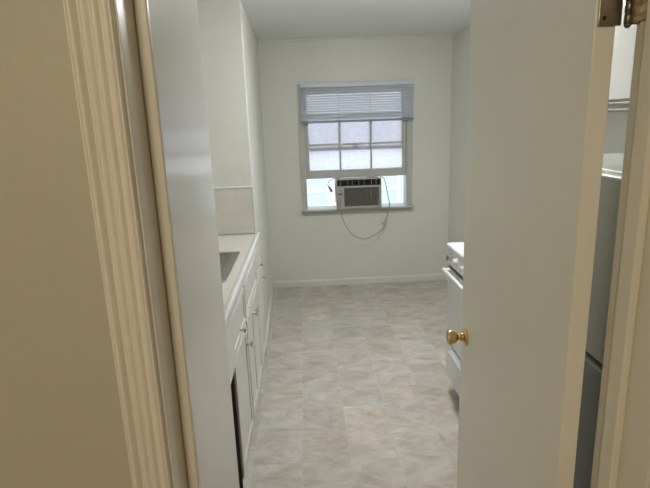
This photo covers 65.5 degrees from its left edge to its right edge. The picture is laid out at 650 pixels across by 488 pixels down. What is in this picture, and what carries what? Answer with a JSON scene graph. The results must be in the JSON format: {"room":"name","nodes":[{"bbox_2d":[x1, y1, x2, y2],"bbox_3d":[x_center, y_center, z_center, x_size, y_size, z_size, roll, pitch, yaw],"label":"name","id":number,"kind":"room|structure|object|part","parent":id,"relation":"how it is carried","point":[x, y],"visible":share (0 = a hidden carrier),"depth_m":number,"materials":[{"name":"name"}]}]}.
{"room":"hallway","nodes":[
{"label":"hallway","id":0,"kind":"room"},
{"bbox_2d":[0,0,132,487],"bbox_3d":[0.056,0.237,0.861,3.350,2.375,0.144,-3,13,-2],"label":"wall","id":1,"kind":"structure","parent":0,"point":[62,426],"depth_m":0.72,"materials":[{"name":"paint"}]},
{"bbox_2d":[63,0,649,487],"bbox_3d":[0.124,0.386,0.889,0.858,2.068,0.170,-3,13,-2],"label":"door frame","id":2,"kind":"structure","parent":1,"relation":"attached to","point":[91,27],"depth_m":0.73,"materials":[{"name":"paint"}]},
{"bbox_2d":[133,0,649,487],"bbox_3d":[0.145,0.388,0.915,0.777,2.050,0.037,-3,13,-2],"label":"trim","id":3,"kind":"structure","parent":1,"relation":"attached to","point":[638,197],"depth_m":0.82,"materials":[{"name":"paint"}]},
{"bbox_2d":[446,0,647,487],"bbox_3d":[0.505,0.275,1.349,0.159,2.027,0.824,-3,13,-2],"label":"door","id":4,"kind":"structure","parent":1,"relation":"in","point":[540,70],"depth_m":1.12,"materials":[{"name":"paint"}]},
{"bbox_3d":[0.443,0.315,1.712,0.057,0.052,0.052,-3,13,-2],"label":"knob","id":5,"kind":"part","parent":4,"relation":"part of","materials":[{"name":"gold metal"}]},
{"bbox_2d":[148,0,239,487],"bbox_3d":[-0.748,0.150,1.346,0.785,2.375,0.908,-3,13,-2],"label":"wall","id":6,"kind":"structure","parent":0,"point":[175,28],"depth_m":1.43,"materials":[{"name":"paint"}]},
{"bbox_2d":[197,0,271,328],"bbox_3d":[-0.890,-0.510,4.127,0.753,2.375,1.576,-3,13,-2],"label":"wall","id":7,"kind":"structure","parent":0,"point":[229,47],"depth_m":3.28,"materials":[{"name":"paint"}]},
{"bbox_2d":[265,282,273,354],"bbox_3d":[-0.481,0.596,4.419,0.017,0.060,1.555,-3,13,-3],"label":"baseboard","id":8,"kind":"structure","parent":7,"relation":"attached to","point":[272,288],"depth_m":4.25,"materials":[{"name":"paint"}]},
{"bbox_2d":[197,0,470,40],"bbox_3d":[-0.028,-1.179,1.471,3.350,0.100,6.806,-3,13,-2],"label":"ceiling","id":9,"kind":"structure","parent":0,"point":[268,19],"depth_m":3.77,"materials":[{"name":"paint"}]},
{"bbox_2d":[258,35,452,42],"bbox_3d":[0.285,-1.890,4.654,1.802,0.020,0.018,-3,13,-2],"label":"crown molding","id":10,"kind":"structure","parent":9,"relation":"attached to","point":[425,36],"depth_m":4.65,"materials":[{"name":"paint"}]},
{"bbox_2d":[243,280,459,487],"bbox_3d":[0.155,0.935,3.251,3.050,0.100,4.338,-3,13,-2],"label":"floor","id":11,"kind":"structure","parent":0,"point":[356,391],"depth_m":3.12,"materials":[{"name":"tile"}]},
{"bbox_2d":[226,287,253,487],"bbox_3d":[-0.668,0.698,2.288,0.642,0.866,0.655,-3,13,-2],"label":"base cabinet","id":12,"kind":"object","parent":11,"relation":"on","point":[236,333],"visible":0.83,"depth_m":2.28,"materials":[{"name":"paint"}]},
{"bbox_3d":[-0.668,0.843,2.191,0.583,0.629,0.012,-3,13,-2],"label":"panel","id":13,"kind":"part","parent":12,"relation":"part of","materials":[{"name":"white wood"}]},
{"bbox_3d":[-0.401,0.350,2.317,0.018,0.180,0.433,-3,13,-2],"label":"drawer","id":14,"kind":"part","parent":12,"relation":"part of","materials":[{"name":"paint"}]},
{"bbox_2d":[218,232,259,330],"bbox_3d":[-0.720,0.143,2.646,0.628,0.047,1.616,-3,13,-2],"label":"countertop","id":15,"kind":"structure","parent":12,"relation":"on","point":[246,244],"depth_m":2.71,"materials":[{"name":"tile"}]},
{"bbox_2d":[219,251,239,282],"bbox_3d":[-0.714,0.205,2.681,0.468,0.172,0.588,-3,13,-2],"label":"sink","id":16,"kind":"object","parent":15,"relation":"in","point":[227,259],"visible":0.16,"depth_m":2.76,"materials":[{"name":"metal"}]},
{"bbox_3d":[-0.387,0.727,2.407,0.018,0.565,0.433,-3,13,-2],"label":"door","id":17,"kind":"part","parent":12,"relation":"part of","materials":[{"name":"paint"}]},
{"bbox_2d":[243,255,262,431],"bbox_3d":[-0.696,0.550,2.912,0.642,0.866,0.626,-3,13,-2],"label":"base cabinet","id":18,"kind":"object","parent":11,"relation":"on","point":[252,322],"visible":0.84,"depth_m":2.87,"materials":[{"name":"paint"}]},
{"bbox_3d":[-0.404,0.635,2.792,0.018,0.565,0.296,-3,13,-2],"label":"door","id":19,"kind":"part","parent":18,"relation":"part of","materials":[{"name":"paint"}]},
{"bbox_3d":[-0.417,0.566,3.083,0.018,0.565,0.296,-3,13,-2],"label":"door","id":20,"kind":"part","parent":18,"relation":"part of","materials":[{"name":"paint"}]},
{"bbox_2d":[254,242,266,375],"bbox_3d":[-0.717,0.437,3.389,0.642,0.866,0.351,-3,13,-2],"label":"base cabinet","id":21,"kind":"object","parent":11,"relation":"on","point":[259,264],"visible":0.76,"depth_m":3.40,"materials":[{"name":"paint"}]},
{"bbox_3d":[-0.446,0.112,3.322,0.018,0.180,0.325,-3,13,-2],"label":"drawer","id":22,"kind":"part","parent":21,"relation":"part of","materials":[{"name":"paint"}]},
{"bbox_3d":[-0.432,0.488,3.412,0.018,0.565,0.325,-3,13,-2],"label":"door","id":23,"kind":"part","parent":21,"relation":"part of","materials":[{"name":"paint"}]},
{"bbox_2d":[442,242,463,396],"bbox_3d":[1.026,0.471,2.627,0.661,1.030,0.766,-3,13,-2],"label":"range","id":24,"kind":"object","parent":11,"relation":"on","point":[455,256],"visible":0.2,"depth_m":2.81,"materials":[{"name":"white metal"}]},
{"bbox_3d":[0.694,0.078,2.828,0.034,0.052,0.052,-3,13,-2],"label":"control knob","id":25,"kind":"part","parent":24,"relation":"part of","materials":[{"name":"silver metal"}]},
{"bbox_3d":[0.708,0.232,2.553,0.042,0.028,0.734,-3,13,-2],"label":"handle","id":26,"kind":"part","parent":24,"relation":"part of","materials":[{"name":"white metal"}]},
{"bbox_3d":[0.761,0.768,2.686,0.033,0.215,0.752,-3,13,-2],"label":"drawer","id":27,"kind":"part","parent":24,"relation":"part of","materials":[{"name":"white metal"}]},
{"bbox_3d":[0.749,0.433,2.606,0.033,0.443,0.752,-3,13,-2],"label":"oven door","id":28,"kind":"part","parent":24,"relation":"part of","materials":[{"name":"white metal"}]},
{"bbox_3d":[0.729,0.692,2.600,0.030,0.042,0.590,-3,13,-2],"label":"handle","id":29,"kind":"part","parent":24,"relation":"part of","materials":[{"name":"white metal"}]},
{"bbox_3d":[0.699,0.101,2.731,0.034,0.052,0.052,-3,13,-2],"label":"control knob","id":30,"kind":"part","parent":24,"relation":"part of","materials":[{"name":"white plastic"}]},
{"bbox_2d":[447,242,463,260],"bbox_3d":[1.028,0.078,2.534,0.630,0.027,0.766,-3,13,-2],"label":"cooktop","id":31,"kind":"object","parent":24,"relation":"in","point":[456,249],"depth_m":2.77,"materials":[{"name":"white ceramic"}]},
{"bbox_3d":[0.737,0.147,2.537,0.037,0.087,0.760,-3,13,-2],"label":"control panel","id":32,"kind":"part","parent":24,"relation":"part of","materials":[{"name":"white metal"}]},
{"bbox_2d":[573,153,623,487],"bbox_3d":[1.012,0.478,1.638,0.749,1.478,0.725,-3,13,-2],"label":"refrigerator","id":33,"kind":"object","parent":11,"relation":"on","point":[612,167],"visible":0.02,"depth_m":1.28,"materials":[{"name":"white metal"}]},
{"bbox_3d":[0.721,0.697,1.677,0.054,0.934,0.725,-3,13,-2],"label":"fridge door","id":34,"kind":"part","parent":33,"relation":"part of","materials":[{"name":"white metal"}]},
{"bbox_3d":[0.696,0.002,1.511,0.054,0.472,0.725,-3,13,-2],"label":"freezer door","id":35,"kind":"part","parent":33,"relation":"part of","materials":[{"name":"white metal"}]},
{"bbox_2d":[257,37,451,281],"bbox_3d":[0.019,-0.751,4.998,3.050,2.375,0.150,-3,13,-2],"label":"wall","id":36,"kind":"structure","parent":0,"point":[414,242],"depth_m":4.94,"materials":[{"name":"paint"}]},
{"bbox_2d":[297,84,413,215],"bbox_3d":[0.300,-0.927,4.951,1.113,1.250,0.225,-3,13,-2],"label":"window","id":37,"kind":"structure","parent":36,"relation":"in","point":[402,129],"depth_m":4.93,"materials":[{"name":"paint"}]},
{"bbox_3d":[0.288,-1.209,4.906,0.984,0.580,0.034,-3,13,-2],"label":"sash","id":38,"kind":"part","parent":37,"relation":"part of","materials":[{"name":"paint"}]},
{"bbox_3d":[0.298,-0.966,4.923,0.984,0.623,0.034,-3,13,-2],"label":"sash","id":39,"kind":"part","parent":37,"relation":"part of","materials":[{"name":"paint"}]},
{"bbox_3d":[0.297,-0.984,4.919,0.918,0.511,0.004,-3,13,-2],"label":"pane","id":40,"kind":"part","parent":37,"relation":"part of","materials":[{"name":"clear glass"}]},
{"bbox_2d":[300,80,413,123],"bbox_3d":[0.306,-1.338,4.758,1.074,0.363,0.047,-3,13,-2],"label":"window blind","id":41,"kind":"object","parent":37,"relation":"attached to","point":[408,84],"visible":1,"depth_m":4.76,"materials":[{"name":"plastic"}]},
{"bbox_3d":[0.312,-1.173,4.801,1.066,0.021,0.026,-3,13,-2],"label":"rail","id":42,"kind":"part","parent":41,"relation":"part of","materials":[{"name":"plastic"}]},
{"bbox_3d":[0.732,-1.343,4.764,0.002,0.305,0.002,-3,13,-2],"label":"ladder cord","id":43,"kind":"part","parent":41,"relation":"part of","materials":[{"name":"fabric"}]},
{"bbox_3d":[0.324,-0.333,5.016,1.113,0.062,0.075,-3,13,-2],"label":"sill","id":44,"kind":"part","parent":37,"relation":"part of","materials":[{"name":"paint"}]},
{"bbox_2d":[328,176,389,238],"bbox_3d":[0.322,-0.403,5.157,0.600,0.620,0.530,-3,13,-2],"label":"air conditioner","id":45,"kind":"object","parent":37,"relation":"in","point":[350,192],"visible":0.98,"depth_m":4.92,"materials":[{"name":"beige plastic"}]},
{"bbox_3d":[0.151,-0.452,4.908,0.057,0.182,0.004,-3,13,-2],"label":"control panel","id":46,"kind":"part","parent":45,"relation":"part of","materials":[{"name":"beige plastic"}]},
{"bbox_2d":[337,179,379,185],"bbox_3d":[0.327,-0.598,4.907,0.424,0.062,0.041,-3,13,-2],"label":"vent","id":47,"kind":"object","parent":45,"relation":"attached to","point":[340,182],"depth_m":4.90,"materials":[{"name":"grey plastic"}]},
{"bbox_2d":[344,187,378,205],"bbox_3d":[0.357,-0.465,4.934,0.342,0.184,0.030,-3,13,-2],"label":"grille","id":48,"kind":"object","parent":45,"relation":"attached to","point":[353,196],"depth_m":4.93,"materials":[{"name":"grey plastic"}]},
{"bbox_2d":[274,273,445,287],"bbox_3d":[0.374,0.376,5.198,1.788,0.066,0.014,-3,13,-2],"label":"baseboard","id":49,"kind":"structure","parent":36,"relation":"attached to","point":[422,277],"depth_m":5.19,"materials":[{"name":"paint"}]},
{"bbox_2d":[447,24,627,267],"bbox_3d":[1.391,-0.317,2.975,0.150,2.375,4.104,-3,13,-2],"label":"wall","id":50,"kind":"structure","parent":0,"point":[616,124],"depth_m":4.57,"materials":[{"name":"paint"}]},
{"bbox_2d":[607,0,636,111],"bbox_3d":[1.175,-0.951,2.174,0.276,0.751,0.958,-3,13,-2],"label":"upper cabinet","id":51,"kind":"object","parent":50,"relation":"attached to","point":[624,39],"visible":0.02,"depth_m":1.85,"materials":[{"name":"paint"}]},
{"bbox_3d":[1.085,-0.587,2.256,0.018,0.011,0.958,-3,13,-2],"label":"light rail","id":52,"kind":"part","parent":51,"relation":"part of","materials":[{"name":"metal"}]},
{"bbox_3d":[1.087,-0.611,2.251,0.012,0.012,0.958,-3,13,-2],"label":"light rail","id":53,"kind":"part","parent":51,"relation":"part of","materials":[{"name":"metal"}]},
{"label":"outside","id":54,"kind":"structure","parent":0,"visible":0},
{"bbox_3d":[0.181,0.561,9.975,17.000,0.100,8.884,-3,13,-2],"label":"ground","id":55,"kind":"structure","parent":54,"visible":0},
{"bbox_2d":[307,92,402,205],"bbox_3d":[0.678,-1.399,7.553,10.000,4.800,0.330,-3,13,-2],"label":"building","id":56,"kind":"structure","parent":55,"relation":"on","point":[318,192],"depth_m":7.52,"materials":[{"name":"white"}]},
{"bbox_3d":[0.121,-0.083,7.686,0.120,2.220,0.030,-3,13,-2],"label":"post","id":57,"kind":"part","parent":56,"relation":"part of","materials":[{"name":"white"}]},
{"bbox_3d":[1.117,-0.128,7.721,0.045,2.220,0.030,-3,13,-2],"label":"post","id":58,"kind":"part","parent":56,"relation":"part of","materials":[{"name":"white"}]},
{"bbox_3d":[-1.121,-0.127,2.563,0.150,2.375,1.620,-3,13,-2],"label":"wall","id":59,"kind":"structure","parent":0,"visible":0},
{"bbox_2d":[214,188,254,233],"bbox_3d":[-0.745,-0.022,2.605,0.595,0.315,1.620,-3,13,-2],"label":"backsplash","id":60,"kind":"structure","parent":59,"relation":"attached to","point":[233,207],"depth_m":3.39,"materials":[{"name":"tile"}]},
{"bbox_2d":[214,186,251,188],"bbox_3d":[-0.781,-0.367,3.349,0.592,0.012,0.012,-3,13,-2],"label":"cap","id":61,"kind":"object","parent":60,"relation":"on","point":[237,186],"visible":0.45,"depth_m":3.35,"materials":[{"name":"white ceramic"}]},
{"bbox_2d":[252,187,255,231],"bbox_3d":[-0.479,-0.230,3.396,0.007,0.310,0.010,-3,13,-2],"label":"trim","id":62,"kind":"structure","parent":59,"relation":"attached to","point":[252,187],"depth_m":3.39,"materials":[{"name":"white ceramic"}]}
]}

